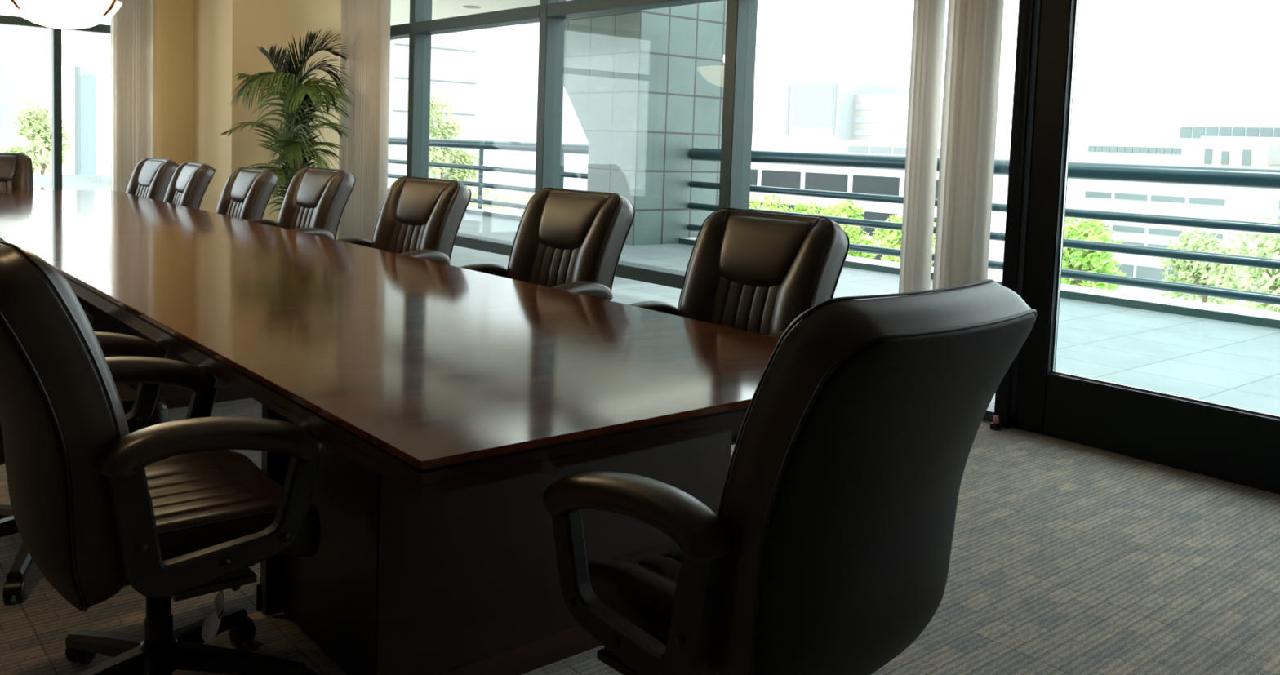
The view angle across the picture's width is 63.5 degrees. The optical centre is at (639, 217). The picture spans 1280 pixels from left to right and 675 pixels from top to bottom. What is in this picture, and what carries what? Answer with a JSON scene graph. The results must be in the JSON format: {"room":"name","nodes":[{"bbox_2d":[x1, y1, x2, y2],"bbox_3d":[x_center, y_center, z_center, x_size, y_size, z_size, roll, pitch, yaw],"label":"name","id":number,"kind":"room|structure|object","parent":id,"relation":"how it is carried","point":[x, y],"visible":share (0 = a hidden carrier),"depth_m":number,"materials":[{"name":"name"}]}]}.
{"room":"conference room","nodes":[
{"label":"conference room","id":0,"kind":"room"},
{"bbox_2d":[153,0,193,164],"bbox_3d":[-4.997,-1.098,10.883,0.507,2.900,0.180,-1,5,-40],"label":"wall","id":1,"kind":"structure","parent":0,"point":[173,20],"depth_m":10.82,"materials":[{"name":"beige paint"}]},
{"bbox_2d":[61,24,110,34],"bbox_3d":[-5.455,-1.084,10.459,0.740,2.900,0.120,-1,5,-40],"label":"window","id":2,"kind":"structure","parent":1,"relation":"in","point":[100,28],"depth_m":10.33,"materials":[{"name":"grey paint"}]},
{"bbox_2d":[192,0,341,239],"bbox_3d":[-3.988,-1.067,10.950,1.123,2.900,1.380,-1,5,-40],"label":"wall","id":3,"kind":"structure","parent":0,"point":[228,34],"depth_m":10.35,"materials":[{"name":"beige paint"}]},
{"bbox_2d":[390,22,409,39],"bbox_3d":[-2.576,-0.970,10.288,0.180,2.900,1.460,-1,5,-40],"label":"window","id":4,"kind":"structure","parent":3,"relation":"in","point":[398,31],"depth_m":9.79,"materials":[{"name":"grey paint"}]},
{"bbox_2d":[0,398,1279,674],"bbox_3d":[-2.560,1.025,3.507,8.960,0.120,14.880,-1,5,-40],"label":"floor","id":5,"kind":"structure","parent":0,"point":[1067,557],"depth_m":3.12,"materials":[{"name":"carpet"}]},
{"bbox_2d":[0,152,33,190],"bbox_3d":[-5.304,-0.009,8.524,0.726,1.041,0.718,-1,5,-40],"label":"office chair","id":6,"kind":"object","parent":5,"relation":"on","point":[15,169],"visible":0.17,"depth_m":8.72,"materials":[{"name":"black leather"}]},
{"bbox_2d":[0,155,17,182],"bbox_3d":[-5.434,-0.410,8.666,0.407,0.244,0.180,-1,5,-40],"label":"headrest pillow","id":7,"kind":"object","parent":6,"relation":"on","point":[8,163],"depth_m":8.70,"materials":[{"name":"leather"}]},
{"bbox_2d":[0,14,53,28],"bbox_3d":[-6.817,-1.051,9.313,2.700,2.900,0.120,-1,5,-40],"label":"window","id":8,"kind":"structure","parent":5,"relation":"on","point":[4,20],"depth_m":9.89,"materials":[{"name":"grey paint"}]},
{"bbox_2d":[51,27,62,190],"bbox_3d":[-5.757,-1.077,10.204,0.070,2.900,0.120,-1,5,-40],"label":"trim","id":9,"kind":"structure","parent":5,"relation":"on","point":[56,42],"depth_m":10.16,"materials":[{"name":"grey paint"}]},
{"bbox_2d":[0,311,169,603],"bbox_3d":[-1.820,0.482,3.049,0.724,1.078,0.752,-2,6,-44],"label":"office chair","id":10,"kind":"object","parent":5,"relation":"on","point":[141,408],"visible":0.16,"depth_m":2.94,"materials":[{"name":"black leather"}]},
{"bbox_2d":[125,157,179,201],"bbox_3d":[-4.337,0.014,8.710,0.722,1.035,0.748,6,5,42],"label":"office chair","id":11,"kind":"object","parent":5,"relation":"on","point":[151,178],"visible":0.2,"depth_m":8.75,"materials":[{"name":"black leather"}]},
{"bbox_2d":[137,160,164,187],"bbox_3d":[-4.164,-0.374,8.860,0.405,0.243,0.179,6,5,42],"label":"headrest pillow","id":12,"kind":"object","parent":11,"relation":"on","point":[148,170],"depth_m":8.81,"materials":[{"name":"leather"}]},
{"bbox_2d":[0,237,323,674],"bbox_3d":[-1.114,0.563,2.266,0.730,1.078,0.752,-1,5,-40],"label":"office chair","id":13,"kind":"object","parent":5,"relation":"on","point":[166,511],"visible":1,"depth_m":2.01,"materials":[{"name":"black leather"}]},
{"bbox_2d":[201,591,224,641],"bbox_3d":[-0.908,0.844,2.192,0.040,0.109,0.098,0,5,-28],"label":"tag","id":14,"kind":"object","parent":13,"relation":"hanging from","point":[211,624],"visible":0.98,"depth_m":2.19,"materials":[{"name":"white plastic"}]},
{"bbox_2d":[163,161,215,209],"bbox_3d":[-3.760,0.079,8.095,0.740,1.033,0.720,-1,5,-40],"label":"office chair","id":15,"kind":"object","parent":5,"relation":"on","point":[188,185],"visible":0.23,"depth_m":8.04,"materials":[{"name":"black leather"}]},
{"bbox_2d":[175,164,199,193],"bbox_3d":[-3.568,-0.306,8.219,0.179,0.242,0.404,-1,5,-40],"label":"headrest pillow","id":16,"kind":"object","parent":15,"relation":"on","point":[184,173],"depth_m":8.18,"materials":[{"name":"leather"}]},
{"bbox_2d":[215,167,279,220],"bbox_3d":[-2.940,0.169,7.225,0.689,1.035,0.722,-2,6,-43],"label":"office chair","id":17,"kind":"object","parent":5,"relation":"on","point":[246,193],"visible":0.22,"depth_m":7.21,"materials":[{"name":"black leather"}]},
{"bbox_2d":[230,169,262,203],"bbox_3d":[-2.774,-0.217,7.341,0.179,0.243,0.405,-2,6,-43],"label":"headrest pillow","id":18,"kind":"object","parent":17,"relation":"on","point":[242,181],"depth_m":7.30,"materials":[{"name":"leather"}]},
{"bbox_2d":[220,27,352,215],"bbox_3d":[-3.248,-0.641,9.661,1.137,2.284,1.132,2,4,-4],"label":"potted palm","id":19,"kind":"object","parent":5,"relation":"on","point":[295,146],"visible":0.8,"depth_m":9.53,"materials":[{"name":"green plant"}]},
{"bbox_2d":[247,166,355,239],"bbox_3d":[-2.230,0.228,6.440,0.752,1.078,0.769,6,6,45],"label":"office chair","id":20,"kind":"object","parent":5,"relation":"on","point":[315,200],"visible":0.3,"depth_m":6.46,"materials":[{"name":"brown leather"}]},
{"bbox_2d":[296,170,336,208],"bbox_3d":[-2.044,-0.175,6.584,0.422,0.253,0.187,6,6,45],"label":"headrest pillow","id":21,"kind":"object","parent":20,"relation":"on","point":[312,186],"depth_m":6.53,"materials":[{"name":"leather"}]},
{"bbox_2d":[0,190,779,674],"bbox_3d":[-2.474,0.461,5.351,1.412,0.750,8.175,-1,5,-40],"label":"conference table","id":22,"kind":"object","parent":5,"relation":"on","point":[444,402],"visible":0.84,"depth_m":2.57,"materials":[{"name":"brown wood"}]},
{"bbox_2d":[336,176,471,265],"bbox_3d":[-1.348,0.330,5.436,0.752,1.078,0.777,6,6,43],"label":"office chair","id":23,"kind":"object","parent":5,"relation":"on","point":[419,217],"visible":0.34,"depth_m":5.49,"materials":[{"name":"black leather"}]},
{"bbox_2d":[395,180,448,226],"bbox_3d":[-1.166,-0.074,5.589,0.422,0.253,0.187,6,6,43],"label":"headrest pillow","id":24,"kind":"object","parent":23,"relation":"on","point":[417,202],"depth_m":5.53,"materials":[{"name":"leather"}]},
{"bbox_2d":[406,0,431,177],"bbox_3d":[-2.075,-0.911,9.693,0.180,2.900,0.100,-1,5,-40],"label":"trim","id":25,"kind":"structure","parent":5,"relation":"on","point":[420,45],"depth_m":9.63,"materials":[{"name":"grey paint"}]},
{"bbox_2d":[414,4,540,256],"bbox_3d":[-1.390,-0.829,8.882,0.180,2.900,2.030,-1,5,-40],"label":"window","id":26,"kind":"structure","parent":5,"relation":"on","point":[526,15],"depth_m":8.71,"materials":[{"name":"grey paint"}]},
{"bbox_2d":[459,187,635,300],"bbox_3d":[-0.467,0.427,4.431,0.734,1.089,0.760,-2,6,-44],"label":"office chair","id":27,"kind":"object","parent":5,"relation":"on","point":[573,241],"visible":0.34,"depth_m":4.46,"materials":[{"name":"black leather"}]},
{"bbox_2d":[537,192,608,250],"bbox_3d":[-0.292,0.021,4.559,0.188,0.256,0.426,-2,6,-44],"label":"headrest pillow","id":28,"kind":"object","parent":27,"relation":"on","point":[566,221],"depth_m":4.50,"materials":[{"name":"leather"}]},
{"bbox_2d":[534,0,566,193],"bbox_3d":[-0.705,-0.747,8.070,0.180,2.900,0.100,-1,5,-40],"label":"window frame","id":29,"kind":"structure","parent":5,"relation":"on","point":[552,30],"depth_m":8.01,"materials":[{"name":"grey paint"}]},
{"bbox_2d":[546,0,724,288],"bbox_3d":[-0.046,-0.669,7.289,0.180,2.900,1.950,-1,5,-40],"label":"window","id":30,"kind":"structure","parent":5,"relation":"on","point":[571,9],"depth_m":7.23,"materials":[{"name":"grey paint"}]},
{"bbox_2d":[718,0,758,209],"bbox_3d":[0.613,-0.590,6.508,0.180,2.900,0.100,-1,5,-40],"label":"window frame","id":31,"kind":"structure","parent":5,"relation":"on","point":[741,15],"depth_m":6.45,"materials":[{"name":"grey paint"}]},
{"bbox_2d":[628,208,849,444],"bbox_3d":[0.257,0.523,3.513,0.745,1.078,0.752,-2,5,-42],"label":"office chair","id":32,"kind":"object","parent":5,"relation":"on","point":[757,272],"visible":0.27,"depth_m":3.57,"materials":[{"name":"brown leather"}]},
{"bbox_2d":[718,214,813,288],"bbox_3d":[0.442,0.121,3.639,0.187,0.253,0.422,-2,5,-42],"label":"headrest pillow","id":33,"kind":"object","parent":32,"relation":"on","point":[755,251],"depth_m":3.58,"materials":[{"name":"leather"}]},
{"bbox_2d":[542,279,1036,674],"bbox_3d":[0.272,0.633,1.962,0.752,1.078,0.744,-2,6,-43],"label":"office chair","id":34,"kind":"object","parent":5,"relation":"on","point":[826,550],"visible":1,"depth_m":1.67,"materials":[{"name":"leather"}]},
{"bbox_2d":[832,297,995,422],"bbox_3d":[1.269,-0.512,5.731,0.180,2.900,1.940,-1,5,-40],"label":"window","id":35,"kind":"structure","parent":5,"relation":"on","point":[989,413],"depth_m":5.11,"materials":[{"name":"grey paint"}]},
{"bbox_2d":[990,415,1001,431],"bbox_3d":[1.703,0.980,4.948,0.040,0.067,0.040,-1,5,-40],"label":"door stop","id":36,"kind":"object","parent":5,"relation":"on","point":[995,425],"visible":1,"depth_m":4.93,"materials":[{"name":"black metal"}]},
{"bbox_2d":[994,0,1039,428],"bbox_3d":[1.880,-0.436,4.968,0.230,2.900,0.080,-1,5,-40],"label":"trim","id":37,"kind":"structure","parent":5,"relation":"on","point":[1028,10],"depth_m":4.91,"materials":[{"name":"black paint"}]},
{"bbox_2d":[1013,417,1279,494],"bbox_3d":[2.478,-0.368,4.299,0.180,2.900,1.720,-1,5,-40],"label":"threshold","id":38,"kind":"structure","parent":5,"relation":"on","point":[1014,426],"depth_m":4.50,"materials":[{"name":"grey paint"}]},
{"bbox_2d":[1013,0,1279,492],"bbox_3d":[2.413,-0.048,4.276,0.080,2.238,1.700,-1,5,-40],"label":"door","id":39,"kind":"structure","parent":38,"relation":"attached to","point":[1233,443],"depth_m":4.76,"materials":[{"name":"black paint"}]},
{"bbox_3d":[-2.453,-2.000,3.293,8.960,0.150,14.880,-1,5,-40],"label":"ceiling","id":40,"kind":"structure","parent":0,"visible":0},
{"bbox_2d":[4,0,122,29],"bbox_3d":[-3.854,-1.738,6.890,0.720,0.950,0.743,-1,5,-40],"label":"pendant lamp","id":41,"kind":"object","parent":40,"relation":"hanging from","point":[56,14],"visible":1,"depth_m":6.73,"materials":[{"name":"white glass"}]},
{"bbox_2d":[110,0,153,193],"bbox_3d":[-5.141,-1.083,10.488,0.422,2.865,0.050,-1,5,-40],"label":"curtain","id":42,"kind":"object","parent":40,"relation":"hanging from","point":[131,27],"visible":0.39,"depth_m":10.46,"materials":[{"name":"fabric"}]},
{"bbox_2d":[337,0,391,241],"bbox_3d":[-2.693,-0.964,10.039,0.083,2.865,0.990,-1,5,-40],"label":"curtain","id":43,"kind":"object","parent":40,"relation":"hanging from","point":[365,33],"visible":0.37,"depth_m":9.93,"materials":[{"name":"fabric"}]},
{"bbox_2d":[898,0,1004,296],"bbox_3d":[1.509,-0.463,5.059,0.081,2.865,0.500,-1,5,-40],"label":"curtain","id":44,"kind":"object","parent":40,"relation":"hanging from","point":[974,27],"visible":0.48,"depth_m":5.02,"materials":[{"name":"fabric"}]},
{"label":"outside","id":45,"kind":"structure","parent":0,"visible":0},
{"bbox_2d":[32,157,111,190],"bbox_3d":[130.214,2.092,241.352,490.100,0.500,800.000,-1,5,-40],"label":"ground","id":46,"kind":"structure","parent":45,"point":[103,166],"depth_m":341.54,"materials":[{"name":"white"}]},
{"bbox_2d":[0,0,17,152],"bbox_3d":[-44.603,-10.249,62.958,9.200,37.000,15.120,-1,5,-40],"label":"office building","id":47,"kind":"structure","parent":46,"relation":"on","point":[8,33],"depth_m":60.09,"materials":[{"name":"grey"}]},
{"bbox_2d":[0,139,51,174],"bbox_3d":[-30.382,2.892,50.925,2.303,13.508,2.391,-1,5,-40],"label":"tree","id":48,"kind":"object","parent":46,"relation":"on","point":[37,152],"visible":0.16,"depth_m":50.31,"materials":[{"name":"green plant"}]},
{"bbox_2d":[12,97,74,190],"bbox_3d":[-31.607,1.500,54.806,2.711,15.649,2.583,-1,5,-40],"label":"tree","id":49,"kind":"object","parent":46,"relation":"on","point":[36,126],"visible":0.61,"depth_m":53.91,"materials":[{"name":"green plant"}]},
{"bbox_2d":[74,66,96,174],"bbox_3d":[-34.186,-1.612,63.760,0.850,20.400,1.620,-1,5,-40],"label":"glass tower","id":50,"kind":"structure","parent":46,"relation":"on","point":[85,79],"depth_m":62.89,"materials":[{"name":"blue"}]},
{"bbox_2d":[387,39,394,188],"bbox_3d":[-21.216,-8.760,67.753,5.100,35.000,12.120,-1,5,-40],"label":"glass tower","id":51,"kind":"structure","parent":46,"relation":"on","point":[392,42],"depth_m":64.87,"materials":[{"name":"grey"}]},
{"bbox_2d":[428,88,462,178],"bbox_3d":[-12.926,0.330,67.809,2.878,17.460,2.594,-1,5,-40],"label":"tree","id":52,"kind":"object","parent":46,"relation":"on","point":[437,154],"visible":0.62,"depth_m":66.91,"materials":[{"name":"green plant"}]},
{"bbox_2d":[440,148,479,182],"bbox_3d":[-12.604,1.828,71.016,2.843,14.043,2.956,-1,5,-40],"label":"tree","id":53,"kind":"object","parent":46,"relation":"on","point":[462,157],"visible":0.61,"depth_m":70.03,"materials":[{"name":"green plant"}]},
{"bbox_2d":[391,22,588,211],"bbox_3d":[-19.171,-11.560,94.133,27.700,37.000,20.120,-1,5,-40],"label":"office building","id":54,"kind":"structure","parent":46,"relation":"on","point":[490,76],"depth_m":87.01,"materials":[{"name":"grey"}]},
{"bbox_2d":[466,184,534,213],"bbox_3d":[-7.930,3.922,59.263,4.670,11.859,4.529,-1,5,-40],"label":"tree","id":55,"kind":"object","parent":46,"relation":"on","point":[487,195],"visible":0.19,"depth_m":58.34,"materials":[{"name":"green plant"}]},
{"bbox_2d":[749,191,768,208],"bbox_3d":[5.319,4.552,55.990,3.090,11.999,3.000,-1,5,-40],"label":"tree","id":56,"kind":"object","parent":46,"relation":"on","point":[753,205],"visible":0.03,"depth_m":55.06,"materials":[{"name":"green plant"}]},
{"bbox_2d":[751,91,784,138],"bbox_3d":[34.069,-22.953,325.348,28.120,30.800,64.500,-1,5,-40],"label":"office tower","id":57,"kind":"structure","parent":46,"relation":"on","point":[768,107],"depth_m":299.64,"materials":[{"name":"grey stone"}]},
{"bbox_2d":[759,193,822,214],"bbox_3d":[7.575,4.658,53.088,2.977,12.355,2.915,-1,5,-40],"label":"tree","id":58,"kind":"object","parent":46,"relation":"on","point":[800,207],"visible":0.09,"depth_m":52.76,"materials":[{"name":"green plant"}]},
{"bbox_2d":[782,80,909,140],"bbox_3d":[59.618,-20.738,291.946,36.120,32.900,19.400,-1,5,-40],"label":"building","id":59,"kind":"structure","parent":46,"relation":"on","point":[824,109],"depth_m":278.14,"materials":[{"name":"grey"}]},
{"bbox_2d":[816,199,877,258],"bbox_3d":[9.707,5.017,50.724,3.480,12.123,3.612,1,4,-15],"label":"tree","id":60,"kind":"object","parent":46,"relation":"on","point":[844,211],"visible":0.27,"depth_m":50.15,"materials":[{"name":"green plant"}]},
{"bbox_2d":[751,137,1010,159],"bbox_3d":[34.518,-4.398,168.463,30.120,16.000,57.000,-1,5,-40],"label":"parking garage","id":61,"kind":"structure","parent":46,"relation":"on","point":[837,146],"depth_m":151.15,"materials":[{"name":"grey concrete"}]},
{"bbox_2d":[852,93,942,142],"bbox_3d":[71.831,-17.899,280.622,28.120,29.700,14.000,-1,5,-40],"label":"building","id":62,"kind":"structure","parent":46,"relation":"on","point":[876,117],"depth_m":269.65,"materials":[{"name":"grey stone"}]},
{"bbox_2d":[869,214,936,266],"bbox_3d":[11.995,5.581,47.872,2.898,11.564,2.604,1,4,-18],"label":"tree","id":63,"kind":"object","parent":46,"relation":"on","point":[891,238],"visible":0.25,"depth_m":47.19,"materials":[{"name":"green plant"}]},
{"bbox_2d":[749,163,1085,284],"bbox_3d":[15.368,2.079,87.332,16.120,13.200,37.000,-1,5,-40],"label":"office building","id":64,"kind":"structure","parent":46,"relation":"on","point":[860,180],"depth_m":75.15,"materials":[{"name":"grey concrete"}]},
{"bbox_2d":[1060,205,1126,292],"bbox_3d":[18.341,5.654,43.522,3.363,12.479,3.184,5,5,39],"label":"tree","id":65,"kind":"object","parent":46,"relation":"on","point":[1093,261],"visible":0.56,"depth_m":42.50,"materials":[{"name":"green plant"}]},
{"bbox_2d":[1068,142,1199,166],"bbox_3d":[57.262,-0.161,117.871,3.620,16.300,18.000,-1,5,-40],"label":"office building","id":66,"kind":"structure","parent":46,"relation":"on","point":[1125,153],"depth_m":116.57,"materials":[{"name":"grey"}]},
{"bbox_2d":[1082,179,1279,307],"bbox_3d":[46.184,3.387,84.926,20.120,13.100,13.500,-1,5,-40],"label":"building","id":67,"kind":"structure","parent":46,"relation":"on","point":[1218,202],"depth_m":78.00,"materials":[{"name":"grey concrete"}]},
{"bbox_2d":[1155,227,1257,308],"bbox_3d":[23.098,6.177,42.785,3.931,11.875,3.919,-1,5,-40],"label":"tree","id":68,"kind":"object","parent":46,"relation":"on","point":[1213,274],"visible":0.56,"depth_m":42.31,"materials":[{"name":"green plant"}]},
{"bbox_2d":[1176,125,1279,145],"bbox_3d":[81.052,-0.260,114.841,28.120,18.600,30.800,-1,5,-40],"label":"office building","id":69,"kind":"structure","parent":46,"relation":"on","point":[1186,135],"depth_m":113.51,"materials":[{"name":"grey"}]},
{"bbox_2d":[1198,136,1279,169],"bbox_3d":[64.246,1.283,96.022,12.120,17.000,19.500,-1,5,-40],"label":"stucco building","id":70,"kind":"structure","parent":46,"relation":"on","point":[1236,152],"depth_m":96.41,"materials":[{"name":"beige paint"}]},
{"bbox_2d":[1232,213,1279,312],"bbox_3d":[22.910,6.190,37.022,3.681,12.649,3.577,-1,5,-40],"label":"tree","id":71,"kind":"object","parent":46,"relation":"on","point":[1266,280],"visible":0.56,"depth_m":36.56,"materials":[{"name":"green plant"}]},
{"bbox_2d":[1242,191,1279,309],"bbox_3d":[50.652,4.830,70.338,12.120,12.600,13.300,-1,5,-40],"label":"brick building","id":72,"kind":"structure","parent":46,"relation":"on","point":[1267,203],"depth_m":70.57,"materials":[{"name":"grey"}]},
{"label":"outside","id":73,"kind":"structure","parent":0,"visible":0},
{"bbox_2d":[32,174,1279,415],"bbox_3d":[-1.744,0.396,13.004,4.540,0.150,38.000,-1,5,-40],"label":"terrace","id":74,"kind":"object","parent":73,"point":[1233,364],"visible":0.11,"depth_m":7.78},
{"bbox_2d":[563,0,727,245],"bbox_3d":[0.081,-2.463,14.271,1.610,5.500,1.680,-1,5,-40],"label":"building wall","id":75,"kind":"structure","parent":74,"relation":"on","point":[644,88],"depth_m":13.64,"materials":[{"name":"tile"}]},
{"bbox_2d":[466,205,1279,319],"bbox_3d":[0.163,0.387,14.613,0.450,0.375,38.000,-1,5,-40],"label":"curb","id":76,"kind":"object","parent":74,"relation":"attached to","point":[1170,301],"visible":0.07,"depth_m":9.46,"materials":[{"name":"concrete"}]},
{"bbox_2d":[387,136,588,209],"bbox_3d":[-5.747,-1.099,21.484,0.171,1.211,17.700,-1,5,-40],"label":"railing","id":77,"kind":"object","parent":76,"relation":"on","point":[566,148],"visible":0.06,"depth_m":17.62,"materials":[{"name":"grey metal"}]},
{"bbox_2d":[465,208,1279,328],"bbox_3d":[-0.010,0.244,14.453,0.015,0.070,38.000,-1,5,-40],"label":"fascia","id":78,"kind":"object","parent":76,"relation":"attached to","point":[1226,317],"visible":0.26,"depth_m":9.24,"materials":[{"name":"grey paint"}]},
{"bbox_2d":[687,147,1279,305],"bbox_3d":[6.513,0.363,6.957,0.171,1.211,18.168,-1,5,-40],"label":"railing","id":79,"kind":"object","parent":76,"relation":"on","point":[1160,174],"visible":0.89,"depth_m":9.47,"materials":[{"name":"grey metal"}]},
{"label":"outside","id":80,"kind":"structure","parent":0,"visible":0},
{"bbox_2d":[0,0,570,68],"bbox_3d":[-8.581,-3.576,20.353,3.690,0.250,25.400,-1,5,-40],"label":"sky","id":81,"kind":"structure","parent":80,"point":[81,49],"depth_m":21.54,"materials":[{"name":"beige paint"}]},
{"bbox_2d":[462,5,480,8],"bbox_3d":[-2.174,-2.726,13.378,0.240,0.008,0.240,-1,5,-40],"label":"recessed light","id":82,"kind":"object","parent":81,"relation":"in","point":[465,6],"visible":1,"depth_m":13.37,"materials":[{"name":"grey"}]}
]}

